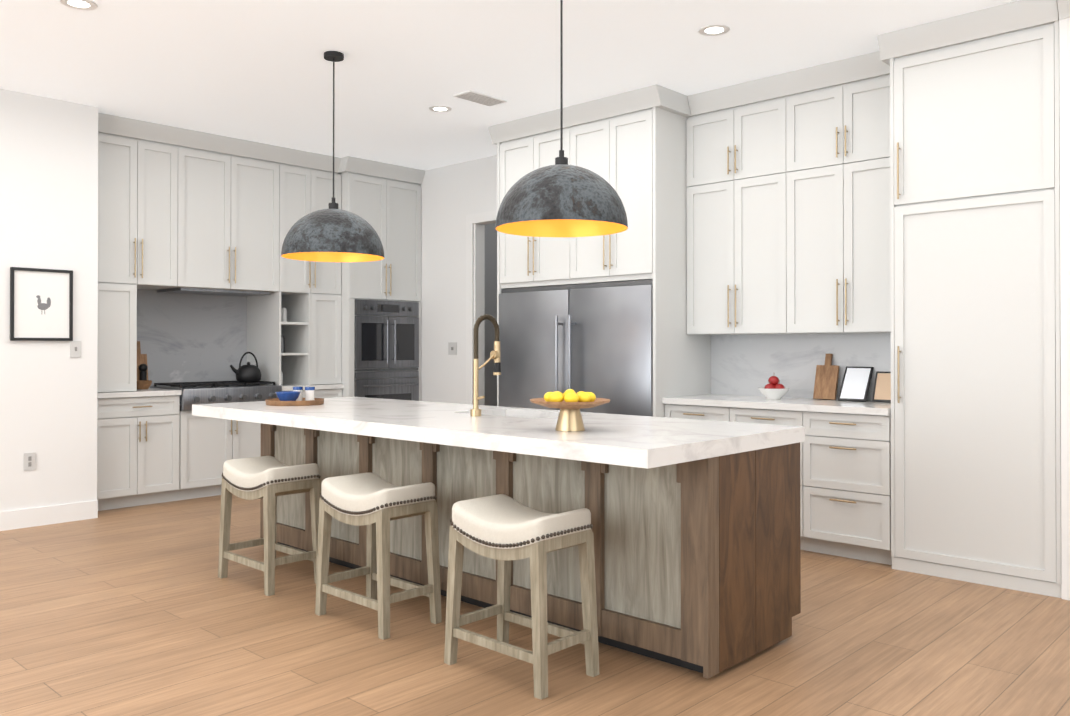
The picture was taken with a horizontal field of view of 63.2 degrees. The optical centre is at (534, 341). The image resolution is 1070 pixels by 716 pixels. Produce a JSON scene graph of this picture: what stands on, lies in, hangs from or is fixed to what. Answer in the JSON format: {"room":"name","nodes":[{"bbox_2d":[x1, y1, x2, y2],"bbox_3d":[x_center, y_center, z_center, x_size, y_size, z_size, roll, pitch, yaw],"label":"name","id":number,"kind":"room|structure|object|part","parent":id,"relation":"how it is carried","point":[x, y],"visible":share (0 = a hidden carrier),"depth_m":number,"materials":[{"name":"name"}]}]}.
{"room":"kitchen","nodes":[
{"label":"kitchen","id":0,"kind":"room"},
{"bbox_2d":[0,88,97,511],"bbox_3d":[-6.219,-0.234,3.863,0.826,3.050,7.850,0,-1,43],"label":"wall","id":1,"kind":"structure","parent":0,"point":[48,218],"depth_m":6.21,"materials":[{"name":"white paint"}]},
{"bbox_2d":[24,452,35,470],"bbox_3d":[-3.555,0.846,6.117,0.009,0.120,0.075,0,-1,43],"label":"outlet","id":2,"kind":"object","parent":1,"relation":"attached to","point":[30,458],"depth_m":6.12,"materials":[{"name":"grey plastic"}]},
{"bbox_3d":[-3.499,-0.259,6.171,0.025,0.510,0.400,0,-1,43],"label":"framed picture of rooster","id":3,"kind":"part","parent":1,"relation":"part of"},
{"bbox_2d":[0,500,97,530],"bbox_3d":[-5.932,1.224,3.583,0.016,0.130,7.850,0,-1,43],"label":"baseboard","id":4,"kind":"structure","parent":1,"relation":"attached to","point":[36,516],"depth_m":6.19,"materials":[{"name":"white paint"}]},
{"bbox_2d":[70,341,80,356],"bbox_3d":[-3.349,0.057,6.340,0.011,0.120,0.075,0,-1,43],"label":"switch plate","id":5,"kind":"object","parent":1,"relation":"attached to","point":[75,346],"depth_m":6.34,"materials":[{"name":"grey plastic"}]},
{"bbox_2d":[448,342,456,354],"bbox_3d":[-0.803,0.071,8.471,0.120,0.120,0.011,0,-1,43],"label":"switch plate","id":6,"kind":"object","parent":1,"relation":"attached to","point":[452,346],"depth_m":8.47,"materials":[{"name":"grey plastic"}]},
{"bbox_2d":[420,155,496,403],"bbox_3d":[2.738,-0.225,5.233,12.000,3.050,0.120,0,-1,43],"label":"wall","id":7,"kind":"structure","parent":0,"point":[453,196],"depth_m":8.54,"materials":[{"name":"white paint"}]},
{"bbox_2d":[466,210,496,404],"bbox_3d":[-0.233,0.053,8.013,1.040,2.530,0.140,0,-1,43],"label":"door frame","id":8,"kind":"structure","parent":7,"relation":"attached to","point":[475,271],"depth_m":8.29,"materials":[{"name":"white paint"}]},
{"bbox_2d":[485,223,496,405],"bbox_3d":[-0.652,-0.197,9.452,0.080,3.050,1.380,0,-1,43],"label":"wall","id":9,"kind":"structure","parent":0,"point":[490,296],"depth_m":9.55,"materials":[{"name":"grey paint"}]},
{"bbox_2d":[0,0,1017,169],"bbox_3d":[-0.262,-1.809,2.492,12.600,0.080,14.000,0,-1,43],"label":"ceiling","id":10,"kind":"structure","parent":0,"point":[260,71],"depth_m":5.34,"materials":[{"name":"white paint"}]},
{"bbox_2d":[60,0,97,10],"bbox_3d":[-2.368,-1.752,4.514,0.176,0.005,0.176,0,-1,43],"label":"recessed light","id":11,"kind":"object","parent":10,"relation":"in","point":[86,5],"visible":1,"depth_m":4.52,"materials":[{"name":"white paint"}]},
{"bbox_2d":[281,51,383,261],"bbox_3d":[-1.225,-1.129,5.288,0.610,1.238,0.610,0,-1,43],"label":"pendant light","id":12,"kind":"object","parent":10,"relation":"hanging from","point":[333,233],"visible":1,"depth_m":5.09,"materials":[{"name":"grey metal"}]},
{"bbox_2d":[428,106,451,112],"bbox_3d":[-0.711,-1.738,6.510,0.176,0.005,0.176,0,-1,43],"label":"recessed light","id":13,"kind":"object","parent":10,"relation":"in","point":[441,109],"visible":0.96,"depth_m":6.51,"materials":[{"name":"white paint"}]},
{"bbox_2d":[453,90,506,106],"bbox_3d":[-0.390,-1.736,6.223,0.180,0.013,0.360,0,-1,43],"label":"ceiling vent","id":14,"kind":"object","parent":10,"relation":"in","point":[479,98],"visible":0.98,"depth_m":6.20,"materials":[{"name":"white metal"}]},
{"bbox_2d":[495,0,627,236],"bbox_3d":[0.123,-1.137,4.020,0.610,1.238,0.610,0,-1,43],"label":"pendant light","id":15,"kind":"object","parent":10,"relation":"hanging from","point":[561,197],"visible":1,"depth_m":3.82,"materials":[{"name":"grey metal"}]},
{"bbox_2d":[698,24,729,35],"bbox_3d":[1.009,-1.749,4.893,0.176,0.005,0.176,0,-1,43],"label":"recessed light","id":16,"kind":"object","parent":10,"relation":"in","point":[714,30],"visible":1,"depth_m":4.89,"materials":[{"name":"white paint"}]},
{"bbox_2d":[0,494,1069,715],"bbox_3d":[-0.262,1.311,2.471,12.600,0.060,14.000,0,-1,43],"label":"floor","id":17,"kind":"structure","parent":0,"point":[143,610],"depth_m":3.64,"materials":[{"name":"brown wood"}]},
{"bbox_2d":[97,112,424,510],"bbox_3d":[-2.469,-0.207,7.888,0.773,3.048,3.143,0,-1,43],"label":"kitchen cabinets","id":18,"kind":"object","parent":17,"relation":"on","point":[201,278],"visible":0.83,"depth_m":7.49,"materials":[{"name":"white paint"}]},
{"bbox_2d":[137,341,151,388],"bbox_3d":[-3.324,0.197,7.246,0.353,0.398,0.250,0,-1,43],"label":"cutting board","id":19,"kind":"object","parent":18,"relation":"on","point":[143,382],"visible":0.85,"depth_m":7.32,"materials":[{"name":"brown wood"}]},
{"bbox_2d":[150,381,281,410],"bbox_3d":[-2.767,0.465,7.593,0.676,0.210,0.898,0,-1,43],"label":"range","id":20,"kind":"object","parent":18,"relation":"in","point":[209,392],"visible":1,"depth_m":7.38,"materials":[{"name":"silver metal"}]},
{"bbox_2d":[230,352,260,381],"bbox_3d":[-2.576,0.226,7.725,0.220,0.268,0.288,0,-1,43],"label":"kettle","id":21,"kind":"object","parent":20,"relation":"on","point":[248,372],"visible":1,"depth_m":7.67,"materials":[{"name":"black metal"}]},
{"bbox_2d":[281,308,286,384],"bbox_3d":[-2.395,0.043,8.093,0.090,0.716,0.185,0,-1,43],"label":"decor","id":22,"kind":"object","parent":18,"relation":"on","point":[283,314],"visible":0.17,"depth_m":8.11,"materials":[{"name":"white ceramic"}]},
{"bbox_2d":[354,299,418,400],"bbox_3d":[-1.419,0.276,8.468,0.101,1.340,0.756,0,-1,43],"label":"double oven","id":23,"kind":"object","parent":18,"relation":"in","point":[384,340],"visible":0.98,"depth_m":8.45,"materials":[{"name":"metal"}]},
{"bbox_2d":[218,456,320,595],"bbox_3d":[-1.434,0.975,4.715,0.532,0.645,0.345,0,-1,43],"label":"stool","id":24,"kind":"object","parent":17,"relation":"on","point":[268,479],"visible":0.98,"depth_m":4.62,"materials":[{"name":"fabric"}]},
{"bbox_2d":[315,473,441,639],"bbox_3d":[-0.735,0.971,4.058,0.532,0.645,0.345,0,-1,43],"label":"stool","id":25,"kind":"object","parent":17,"relation":"on","point":[375,504],"visible":1,"depth_m":3.98,"materials":[{"name":"fabric"}]},
{"bbox_2d":[444,494,599,699],"bbox_3d":[-0.058,0.966,3.421,0.532,0.645,0.345,0,-1,43],"label":"stool","id":26,"kind":"object","parent":17,"relation":"on","point":[504,530],"visible":1,"depth_m":3.34,"materials":[{"name":"fabric"}]},
{"bbox_2d":[260,425,803,678],"bbox_3d":[-0.289,0.871,4.665,3.284,0.850,0.750,0,-1,43],"label":"kitchen island","id":27,"kind":"object","parent":17,"relation":"on","point":[695,523],"depth_m":3.63,"materials":[{"name":"brown wood"}]},
{"bbox_2d":[192,397,803,468],"bbox_3d":[-0.452,0.413,4.557,3.395,0.066,1.170,0,-1,43],"label":"island countertop","id":28,"kind":"structure","parent":27,"relation":"on","point":[630,441],"depth_m":3.80,"materials":[{"name":"white stone"}]},
{"bbox_2d":[265,386,323,405],"bbox_3d":[-1.466,0.332,5.313,0.350,0.104,0.350,0,-1,43],"label":"serving tray","id":29,"kind":"object","parent":28,"relation":"on","point":[290,398],"visible":1,"depth_m":5.22,"materials":[{"name":"brown wood"}]},
{"bbox_2d":[470,314,500,415],"bbox_3d":[-0.238,0.120,4.450,0.090,0.517,0.199,0,-1,43],"label":"faucet","id":30,"kind":"object","parent":28,"relation":"on","point":[495,356],"visible":1,"depth_m":4.41,"materials":[{"name":"gold metal"}]},
{"bbox_2d":[530,389,609,430],"bbox_3d":[0.148,0.287,3.658,0.340,0.173,0.340,0,-1,43],"label":"stand","id":31,"kind":"object","parent":28,"relation":"on","point":[569,403],"visible":1,"depth_m":3.60,"materials":[{"name":"gold metal"}]},
{"bbox_2d":[499,279,652,416],"bbox_3d":[0.474,0.443,6.716,1.497,1.732,0.808,0,-1,43],"label":"refrigerator","id":32,"kind":"object","parent":17,"relation":"on","point":[596,339],"visible":0.4,"depth_m":6.39,"materials":[{"name":"grey metal"}]},
{"bbox_2d":[488,0,1060,597],"bbox_3d":[1.345,-0.220,5.927,4.010,3.048,0.773,0,-1,43],"label":"kitchen cabinets","id":33,"kind":"object","parent":17,"relation":"on","point":[892,204],"visible":0.79,"depth_m":5.17,"materials":[{"name":"white paint"}]},
{"bbox_2d":[758,376,789,399],"bbox_3d":[1.596,0.298,5.810,0.210,0.179,0.210,0,-1,43],"label":"apple bowl","id":34,"kind":"object","parent":33,"relation":"on","point":[773,389],"visible":1,"depth_m":5.76,"materials":[{"name":"white ceramic"}]},
{"bbox_2d":[813,354,838,399],"bbox_3d":[1.945,0.235,5.795,0.150,0.305,0.095,0,-1,43],"label":"cutting board","id":35,"kind":"object","parent":33,"relation":"on","point":[826,380],"visible":0.86,"depth_m":5.78,"materials":[{"name":"brown wood"}]},
{"bbox_2d":[838,366,873,401],"bbox_3d":[2.081,0.276,5.641,0.180,0.221,0.138,0,-1,43],"label":"picture frame","id":36,"kind":"object","parent":33,"relation":"on","point":[856,381],"visible":1,"depth_m":5.63,"materials":[{"name":"black"}]},
{"bbox_2d":[872,371,890,401],"bbox_3d":[2.232,0.289,5.539,0.140,0.192,0.079,0,-1,43],"label":"print","id":37,"kind":"object","parent":33,"relation":"on","point":[882,389],"visible":0.63,"depth_m":5.54,"materials":[{"name":"beige paper"}]},
{"bbox_2d":[1059,18,1069,599],"bbox_3d":[2.980,-0.230,4.491,0.331,3.050,0.630,0,-1,43],"label":"wall","id":38,"kind":"structure","parent":0,"point":[1064,61],"depth_m":4.36,"materials":[{"name":"white paint"}]},
{"bbox_2d":[1057,0,1069,19],"bbox_3d":[2.960,-1.687,4.480,0.331,0.133,0.683,0,-1,43],"label":"crown molding","id":39,"kind":"structure","parent":38,"relation":"attached to","point":[1063,9],"depth_m":4.35,"materials":[{"name":"white paint"}]}
]}

